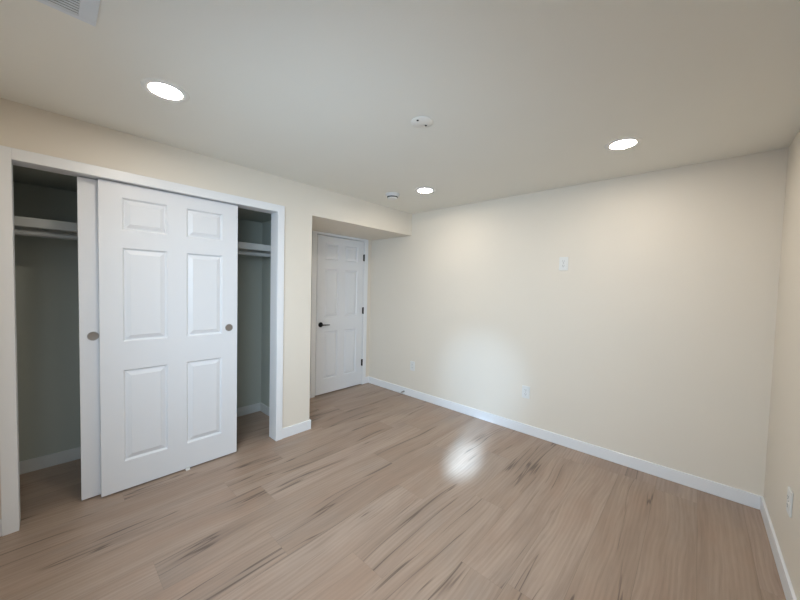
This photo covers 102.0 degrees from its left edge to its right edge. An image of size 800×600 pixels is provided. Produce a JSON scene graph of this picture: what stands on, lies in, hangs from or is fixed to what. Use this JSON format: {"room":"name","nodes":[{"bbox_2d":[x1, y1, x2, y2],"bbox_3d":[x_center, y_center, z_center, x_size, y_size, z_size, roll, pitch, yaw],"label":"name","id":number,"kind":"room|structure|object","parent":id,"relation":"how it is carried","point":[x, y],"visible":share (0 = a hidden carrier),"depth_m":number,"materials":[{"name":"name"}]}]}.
{"room":"empty bedroom","nodes":[
{"label":"empty bedroom","id":0,"kind":"room"},
{"bbox_2d":[13,182,270,461],"bbox_3d":[-1.899,0.216,2.720,0.764,2.064,1.994,4,3,42],"label":"wall","id":1,"kind":"structure","parent":0,"point":[46,269],"depth_m":2.42,"materials":[{"name":"grey paint"}]},
{"bbox_2d":[14,216,270,253],"bbox_3d":[-1.989,-0.496,2.706,0.384,0.084,1.864,4,3,42],"label":"closet shelf","id":2,"kind":"object","parent":1,"relation":"attached to","point":[21,223],"visible":0.28,"depth_m":2.18,"materials":[{"name":"white wood"}]},
{"bbox_2d":[14,229,270,256],"bbox_3d":[-1.890,-0.436,2.604,0.056,0.056,1.846,4,3,42],"label":"closet rod","id":3,"kind":"object","parent":2,"relation":"attached to","point":[16,231],"visible":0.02,"depth_m":2.15,"materials":[{"name":"white wood"}]},
{"bbox_2d":[0,402,310,536],"bbox_3d":[-1.836,1.206,2.687,0.790,0.092,2.006,4,3,42],"label":"baseboard","id":4,"kind":"structure","parent":1,"relation":"attached to","point":[38,463],"depth_m":2.49,"materials":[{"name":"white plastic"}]},
{"bbox_2d":[13,165,270,222],"bbox_3d":[-1.872,-0.857,2.678,0.764,0.076,1.994,4,3,42],"label":"ceiling","id":5,"kind":"structure","parent":0,"point":[25,175],"depth_m":2.23,"materials":[{"name":"grey paint"}]},
{"bbox_2d":[0,98,411,518],"bbox_3d":[-1.334,0.073,3.184,0.800,2.341,3.445,4,3,42],"label":"wall","id":6,"kind":"structure","parent":0,"point":[308,208],"depth_m":2.79,"materials":[{"name":"paint"}]},
{"bbox_2d":[77,176,100,499],"bbox_3d":[-1.713,0.252,2.316,0.037,2.014,0.825,4,3,42],"label":"sliding closet door","id":7,"kind":"structure","parent":6,"relation":"in","point":[87,200],"depth_m":2.03,"materials":[{"name":"white paint"}]},
{"bbox_2d":[0,145,284,535],"bbox_3d":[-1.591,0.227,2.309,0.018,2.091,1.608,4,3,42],"label":"trim","id":8,"kind":"structure","parent":6,"relation":"attached to","point":[8,397],"depth_m":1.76,"materials":[{"name":"white paint"}]},
{"bbox_2d":[97,179,237,496],"bbox_3d":[-1.620,0.253,2.351,0.037,2.014,0.825,4,3,42],"label":"sliding closet door","id":9,"kind":"structure","parent":6,"relation":"in","point":[168,262],"depth_m":2.28,"materials":[{"name":"white paint"}]},
{"bbox_2d":[310,240,370,376],"bbox_3d":[-0.991,0.180,4.224,0.170,2.064,1.452,4,3,42],"label":"wall","id":10,"kind":"structure","parent":0,"point":[369,241],"depth_m":4.68,"materials":[{"name":"paint"}]},
{"bbox_2d":[310,231,367,397],"bbox_3d":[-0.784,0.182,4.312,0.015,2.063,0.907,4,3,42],"label":"trim","id":11,"kind":"structure","parent":10,"relation":"attached to","point":[314,233],"depth_m":4.03,"materials":[{"name":"white paint"}]},
{"bbox_2d":[315,235,364,395],"bbox_3d":[-0.775,0.194,4.311,0.085,2.015,0.766,4,3,42],"label":"door","id":12,"kind":"structure","parent":10,"relation":"in","point":[340,261],"depth_m":4.29,"materials":[{"name":"white paint"}]},
{"bbox_2d":[0,383,785,599],"bbox_3d":[-0.232,1.362,2.193,4.138,0.100,3.645,4,3,42],"label":"floor","id":13,"kind":"structure","parent":0,"point":[387,494],"depth_m":1.90,"materials":[{"name":"brown laminate"}]},
{"bbox_2d":[0,0,799,213],"bbox_3d":[-0.171,-1.076,2.096,4.138,0.100,3.645,4,3,42],"label":"ceiling","id":14,"kind":"structure","parent":0,"point":[520,97],"depth_m":1.48,"materials":[{"name":"paint"}]},
{"bbox_2d":[36,0,100,26],"bbox_3d":[-1.105,-1.002,0.989,0.313,0.006,0.279,4,3,42],"label":"ceiling vent","id":15,"kind":"object","parent":14,"relation":"in","point":[86,11],"visible":1,"depth_m":1.11,"materials":[{"name":"white metal"}]},
{"bbox_2d":[140,78,189,102],"bbox_3d":[-1.155,-1.028,1.596,0.198,0.006,0.198,4,3,42],"label":"recessed light","id":16,"kind":"object","parent":14,"relation":"in","point":[162,89],"visible":1,"depth_m":1.59,"materials":[{"name":"white"}]},
{"bbox_2d":[385,192,399,199],"bbox_3d":[-0.076,-1.045,3.276,0.144,0.051,0.144,4,3,42],"label":"smoke detector","id":17,"kind":"object","parent":14,"relation":"attached to","point":[390,195],"visible":1,"depth_m":3.23,"materials":[{"name":"white plastic"}]},
{"bbox_2d":[411,116,432,127],"bbox_3d":[0.124,-1.004,1.835,0.124,0.008,0.124,4,3,42],"label":"cover plate","id":18,"kind":"object","parent":14,"relation":"attached to","point":[421,121],"visible":1,"depth_m":1.83,"materials":[{"name":"white plastic"}]},
{"bbox_2d":[415,187,434,193],"bbox_3d":[0.241,-1.053,3.120,0.198,0.006,0.198,4,3,42],"label":"recessed light","id":19,"kind":"object","parent":14,"relation":"in","point":[424,190],"visible":1,"depth_m":3.11,"materials":[{"name":"white"}]},
{"bbox_2d":[604,137,642,150],"bbox_3d":[1.407,-0.981,2.044,0.198,0.006,0.198,4,3,42],"label":"recessed light","id":20,"kind":"object","parent":14,"relation":"in","point":[625,143],"visible":1,"depth_m":2.03,"materials":[{"name":"white"}]},
{"bbox_2d":[369,148,787,496],"bbox_3d":[0.961,0.119,3.483,4.038,2.341,0.100,4,3,42],"label":"wall","id":21,"kind":"structure","parent":0,"point":[655,342],"depth_m":2.68,"materials":[{"name":"paint"}]},
{"bbox_2d":[410,361,414,370],"bbox_3d":[0.160,0.847,4.156,0.074,0.120,0.011,4,3,42],"label":"wall outlet","id":22,"kind":"object","parent":21,"relation":"attached to","point":[412,364],"visible":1,"depth_m":4.15,"materials":[{"name":"white plastic"}]},
{"bbox_2d":[522,385,529,398],"bbox_3d":[1.231,0.902,3.172,0.074,0.120,0.011,4,3,42],"label":"wall outlet","id":23,"kind":"object","parent":21,"relation":"attached to","point":[525,389],"visible":1,"depth_m":3.17,"materials":[{"name":"white plastic"}]},
{"bbox_2d":[559,257,567,269],"bbox_3d":[1.478,-0.328,2.925,0.074,0.120,0.011,4,3,42],"label":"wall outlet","id":24,"kind":"object","parent":21,"relation":"attached to","point":[563,261],"visible":1,"depth_m":2.92,"materials":[{"name":"white plastic"}]},
{"bbox_2d":[368,377,760,509],"bbox_3d":[0.957,1.247,3.429,3.842,0.092,0.012,4,3,42],"label":"baseboard","id":25,"kind":"structure","parent":21,"relation":"attached to","point":[743,497],"depth_m":2.74,"materials":[{"name":"white paint"}]},
{"bbox_2d":[764,130,799,599],"bbox_3d":[1.284,0.234,0.781,0.100,2.341,3.645,4,3,42],"label":"wall","id":26,"kind":"structure","parent":0,"point":[782,471],"depth_m":1.78,"materials":[{"name":"paint"}]},
{"bbox_2d":[760,496,796,599],"bbox_3d":[1.218,1.355,0.868,0.012,0.092,3.432,4,3,42],"label":"baseboard","id":27,"kind":"structure","parent":26,"relation":"attached to","point":[784,576],"depth_m":1.68,"materials":[{"name":"white paint"}]},
{"bbox_2d":[786,486,792,517],"bbox_3d":[1.887,0.978,1.570,0.011,0.120,0.074,4,3,42],"label":"wall outlet","id":28,"kind":"object","parent":26,"relation":"attached to","point":[789,505],"visible":1,"depth_m":1.55,"materials":[{"name":"white plastic"}]}
]}

